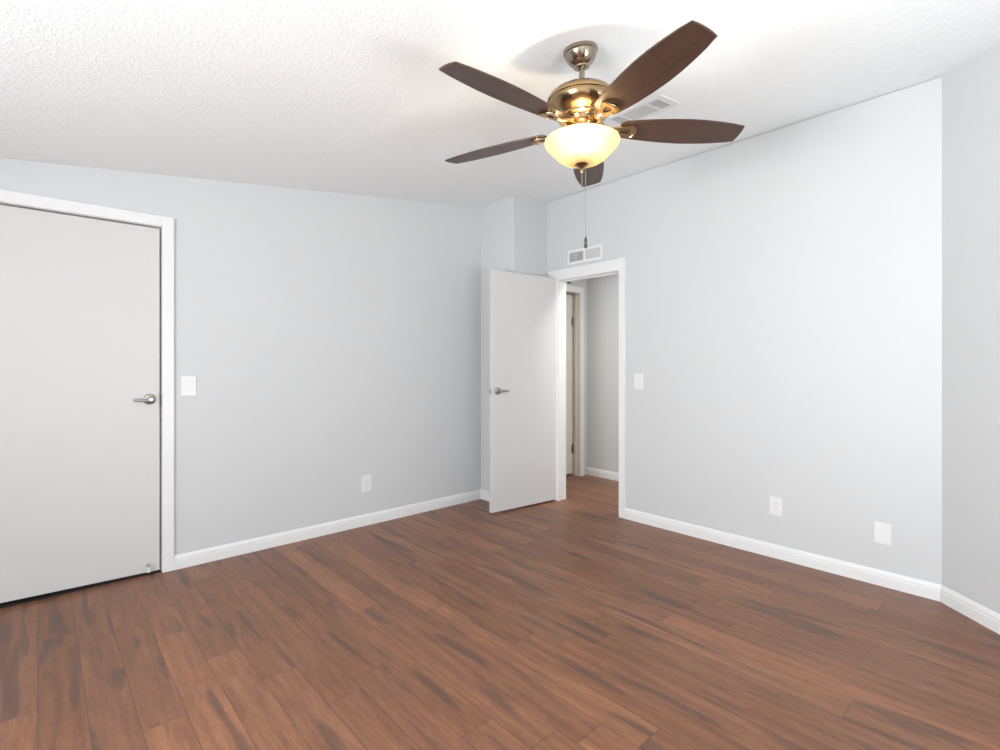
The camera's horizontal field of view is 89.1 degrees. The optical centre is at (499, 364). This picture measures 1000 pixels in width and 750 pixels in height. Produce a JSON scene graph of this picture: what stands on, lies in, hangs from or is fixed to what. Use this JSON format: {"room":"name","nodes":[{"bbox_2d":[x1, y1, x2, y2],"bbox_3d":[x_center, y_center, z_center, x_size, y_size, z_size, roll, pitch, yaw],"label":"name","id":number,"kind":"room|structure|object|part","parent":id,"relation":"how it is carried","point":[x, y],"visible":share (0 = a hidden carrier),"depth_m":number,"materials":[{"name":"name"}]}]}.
{"room":"empty bedroom","nodes":[
{"label":"empty bedroom","id":0,"kind":"room"},
{"bbox_2d":[0,158,586,554],"bbox_3d":[-1.532,-0.142,3.527,6.680,2.765,0.120,0,0,-42],"label":"wall","id":1,"kind":"structure","parent":0,"point":[329,340],"depth_m":3.62,"materials":[{"name":"grey paint"}]},
{"bbox_2d":[0,205,159,602],"bbox_3d":[-2.311,0.207,2.763,0.775,2.037,0.096,0,0,-42],"label":"door","id":2,"kind":"structure","parent":1,"relation":"in","point":[80,296],"depth_m":2.78,"materials":[{"name":"grey paint"}]},
{"bbox_3d":[-2.070,0.204,2.960,0.118,0.064,0.063,0,0,-42],"label":"handle","id":3,"kind":"part","parent":2,"relation":"part of","materials":[{"name":"silver metal"}]},
{"bbox_2d":[0,189,173,572],"bbox_3d":[-2.334,0.178,2.800,0.900,2.124,0.116,0,0,-42],"label":"door frame","id":4,"kind":"structure","parent":1,"relation":"attached to","point":[165,224],"depth_m":3.03,"materials":[{"name":"white wood"}]},
{"bbox_2d":[181,376,195,395],"bbox_3d":[-1.911,0.133,3.122,0.080,0.124,0.008,0,0,-42],"label":"light switch","id":5,"kind":"object","parent":1,"relation":"attached to","point":[188,383],"visible":1,"depth_m":3.12,"materials":[{"name":"white plastic"}]},
{"bbox_2d":[174,489,480,569],"bbox_3d":[-1.071,1.198,3.882,2.426,0.085,0.015,0,0,-42],"label":"baseboard","id":6,"kind":"structure","parent":1,"relation":"attached to","point":[193,558],"depth_m":3.62,"materials":[{"name":"white wood"}]},
{"bbox_2d":[362,474,371,492],"bbox_3d":[-1.029,0.921,3.925,0.084,0.136,0.007,0,0,-42],"label":"power outlet","id":7,"kind":"object","parent":1,"relation":"attached to","point":[366,479],"visible":1,"depth_m":3.92,"materials":[{"name":"white plastic"}]},
{"bbox_2d":[365,479,368,487],"bbox_3d":[-1.030,0.921,3.926,0.034,0.067,0.005,0,0,-42],"label":"receptacle","id":8,"kind":"object","parent":7,"relation":"attached to","point":[366,480],"depth_m":3.92,"materials":[{"name":"grey plastic"}]},
{"bbox_2d":[566,294,573,473],"bbox_3d":[0.564,0.218,5.480,0.696,1.999,0.050,0,0,-42],"label":"door","id":9,"kind":"structure","parent":1,"relation":"in","point":[569,298],"depth_m":5.66,"materials":[{"name":"beige paint"}]},
{"bbox_2d":[566,285,583,475],"bbox_3d":[0.586,0.192,5.451,0.826,2.097,0.144,0,0,-42],"label":"door frame","id":10,"kind":"structure","parent":1,"relation":"attached to","point":[577,292],"depth_m":5.66,"materials":[{"name":"white wood"}]},
{"bbox_2d":[0,474,999,749],"bbox_3d":[-0.156,1.269,2.089,6.880,0.062,5.400,0,0,-42],"label":"floor","id":11,"kind":"structure","parent":0,"point":[570,623],"depth_m":2.20,"materials":[{"name":"brown wood"}]},
{"bbox_2d":[0,0,999,207],"bbox_3d":[-0.372,-1.205,1.486,5.750,0.839,4.800,0,0,-42],"label":"ceiling","id":12,"kind":"structure","parent":0,"point":[353,97],"depth_m":2.18,"materials":[{"name":"white paint"}]},
{"bbox_2d":[439,20,744,247],"bbox_3d":[0.294,-0.876,2.030,1.236,0.813,1.283,0,0,-42],"label":"ceiling fan","id":13,"kind":"object","parent":12,"relation":"hanging from","point":[581,106],"visible":1,"depth_m":1.95,"materials":[{"name":"brown wood"}]},
{"bbox_3d":[-0.017,-0.958,2.271,0.510,0.007,0.146,0,12,32],"label":"blade","id":14,"kind":"part","parent":13,"relation":"part of","materials":[{"name":"brown wood"}]},
{"bbox_3d":[0.021,-0.958,1.792,0.510,0.007,0.146,0,12,-40],"label":"blade","id":15,"kind":"part","parent":13,"relation":"part of","materials":[{"name":"brown wood"}]},
{"bbox_3d":[0.332,-0.858,2.057,0.301,0.100,0.301,0,0,-42],"label":"lamp shade","id":16,"kind":"part","parent":13,"relation":"part of","materials":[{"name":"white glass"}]},
{"bbox_3d":[0.347,-0.659,2.057,0.004,0.307,0.004,0,0,28],"label":"pull chain","id":17,"kind":"part","parent":13,"relation":"part of","materials":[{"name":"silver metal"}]},
{"bbox_3d":[0.427,-0.958,2.454,0.146,0.007,0.510,-12,-3,13],"label":"blade","id":18,"kind":"part","parent":13,"relation":"part of","materials":[{"name":"brown wood"}]},
{"bbox_3d":[0.488,-0.958,1.680,0.146,0.007,0.510,13,-5,-22],"label":"blade","id":19,"kind":"part","parent":13,"relation":"part of","materials":[{"name":"brown wood"}]},
{"bbox_3d":[0.739,-0.958,2.089,0.510,0.007,0.146,0,-12,-4],"label":"blade","id":20,"kind":"part","parent":13,"relation":"part of","materials":[{"name":"brown wood"}]},
{"bbox_2d":[604,94,680,126],"bbox_3d":[0.760,-1.370,2.761,0.204,0.032,0.368,0,0,-42],"label":"ceiling vent","id":21,"kind":"object","parent":12,"relation":"in","point":[660,103],"visible":0.88,"depth_m":2.73,"materials":[{"name":"white metal"}]},
{"bbox_2d":[481,196,546,491],"bbox_3d":[0.146,-0.136,4.698,0.471,2.752,0.445,0,0,-42],"label":"wall column","id":22,"kind":"structure","parent":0,"point":[514,228],"depth_m":4.61,"materials":[{"name":"grey paint"}]},
{"bbox_2d":[481,489,513,508],"bbox_3d":[-0.034,1.198,4.534,0.015,0.085,0.445,0,0,-42],"label":"baseboard","id":23,"kind":"structure","parent":22,"relation":"attached to","point":[485,495],"depth_m":4.63,"materials":[{"name":"white wood"}]},
{"bbox_2d":[587,274,618,472],"bbox_3d":[1.676,0.030,5.039,0.100,2.420,3.400,0,0,-42],"label":"wall","id":24,"kind":"structure","parent":0,"point":[602,292],"depth_m":5.56,"materials":[{"name":"grey paint"}]},
{"bbox_2d":[587,467,618,480],"bbox_3d":[1.842,1.198,4.771,0.015,0.085,2.580,0,0,-42],"label":"baseboard","id":25,"kind":"structure","parent":24,"relation":"attached to","point":[600,473],"depth_m":5.55,"materials":[{"name":"white wood"}]},
{"bbox_2d":[547,77,941,584],"bbox_3d":[1.316,-0.149,3.833,0.096,2.777,3.300,0,0,-42],"label":"wall","id":26,"kind":"structure","parent":0,"point":[784,284],"depth_m":3.19,"materials":[{"name":"grey paint"}]},
{"bbox_2d":[490,269,555,512],"bbox_3d":[0.216,0.221,4.420,0.750,2.010,0.153,0,0,-37],"label":"door","id":27,"kind":"structure","parent":26,"relation":"in","point":[522,306],"depth_m":4.38,"materials":[{"name":"grey paint"}]},
{"bbox_3d":[0.019,0.220,4.217,0.118,0.064,0.063,0,0,-37],"label":"handle","id":28,"kind":"part","parent":27,"relation":"part of","materials":[{"name":"silver metal"}]},
{"bbox_2d":[568,244,601,264],"bbox_3d":[0.729,-0.949,4.398,0.012,0.122,0.372,0,0,-42],"label":"air vent","id":29,"kind":"object","parent":26,"relation":"in","point":[591,253],"visible":1,"depth_m":4.39,"materials":[{"name":"white metal"}]},
{"bbox_2d":[547,257,625,517],"bbox_3d":[0.762,0.188,4.434,0.118,2.104,0.836,0,0,-42],"label":"door frame","id":30,"kind":"structure","parent":26,"relation":"attached to","point":[617,266],"depth_m":4.42,"materials":[{"name":"white wood"}]},
{"bbox_2d":[634,373,642,388],"bbox_3d":[1.090,0.133,4.003,0.008,0.124,0.080,0,0,-42],"label":"light switch","id":31,"kind":"object","parent":26,"relation":"attached to","point":[638,378],"visible":1,"depth_m":4.00,"materials":[{"name":"white plastic"}]},
{"bbox_2d":[769,496,781,516],"bbox_3d":[1.768,0.910,3.258,0.007,0.120,0.078,0,0,-42],"label":"power outlet","id":32,"kind":"object","parent":26,"relation":"attached to","point":[775,503],"visible":1,"depth_m":3.26,"materials":[{"name":"white plastic"}]},
{"bbox_2d":[773,501,777,511],"bbox_3d":[1.769,0.910,3.259,0.005,0.067,0.034,0,0,-42],"label":"receptacle","id":33,"kind":"object","parent":32,"relation":"attached to","point":[775,503],"depth_m":3.26,"materials":[{"name":"grey plastic"}]},
{"bbox_2d":[624,508,940,601],"bbox_3d":[1.658,1.198,3.373,0.015,0.085,1.938,0,0,-42],"label":"baseboard","id":34,"kind":"structure","parent":26,"relation":"attached to","point":[914,586],"depth_m":3.15,"materials":[{"name":"white wood"}]},
{"bbox_2d":[874,521,891,545],"bbox_3d":[2.144,0.946,2.845,0.007,0.118,0.080,0,0,-42],"label":"blank plate","id":35,"kind":"object","parent":26,"relation":"attached to","point":[882,532],"visible":1,"depth_m":2.84,"materials":[{"name":"white plastic"}]},
{"bbox_2d":[942,43,999,613],"bbox_3d":[2.365,-0.144,1.788,0.141,2.767,1.883,0,0,1],"label":"wall","id":36,"kind":"structure","parent":0,"point":[971,90],"depth_m":2.48,"materials":[{"name":"grey paint"}]},
{"bbox_2d":[940,585,999,634],"bbox_3d":[2.286,1.198,1.755,0.015,0.085,1.814,0,0,1],"label":"baseboard","id":37,"kind":"structure","parent":36,"relation":"attached to","point":[984,616],"depth_m":2.48,"materials":[{"name":"white wood"}]}
]}

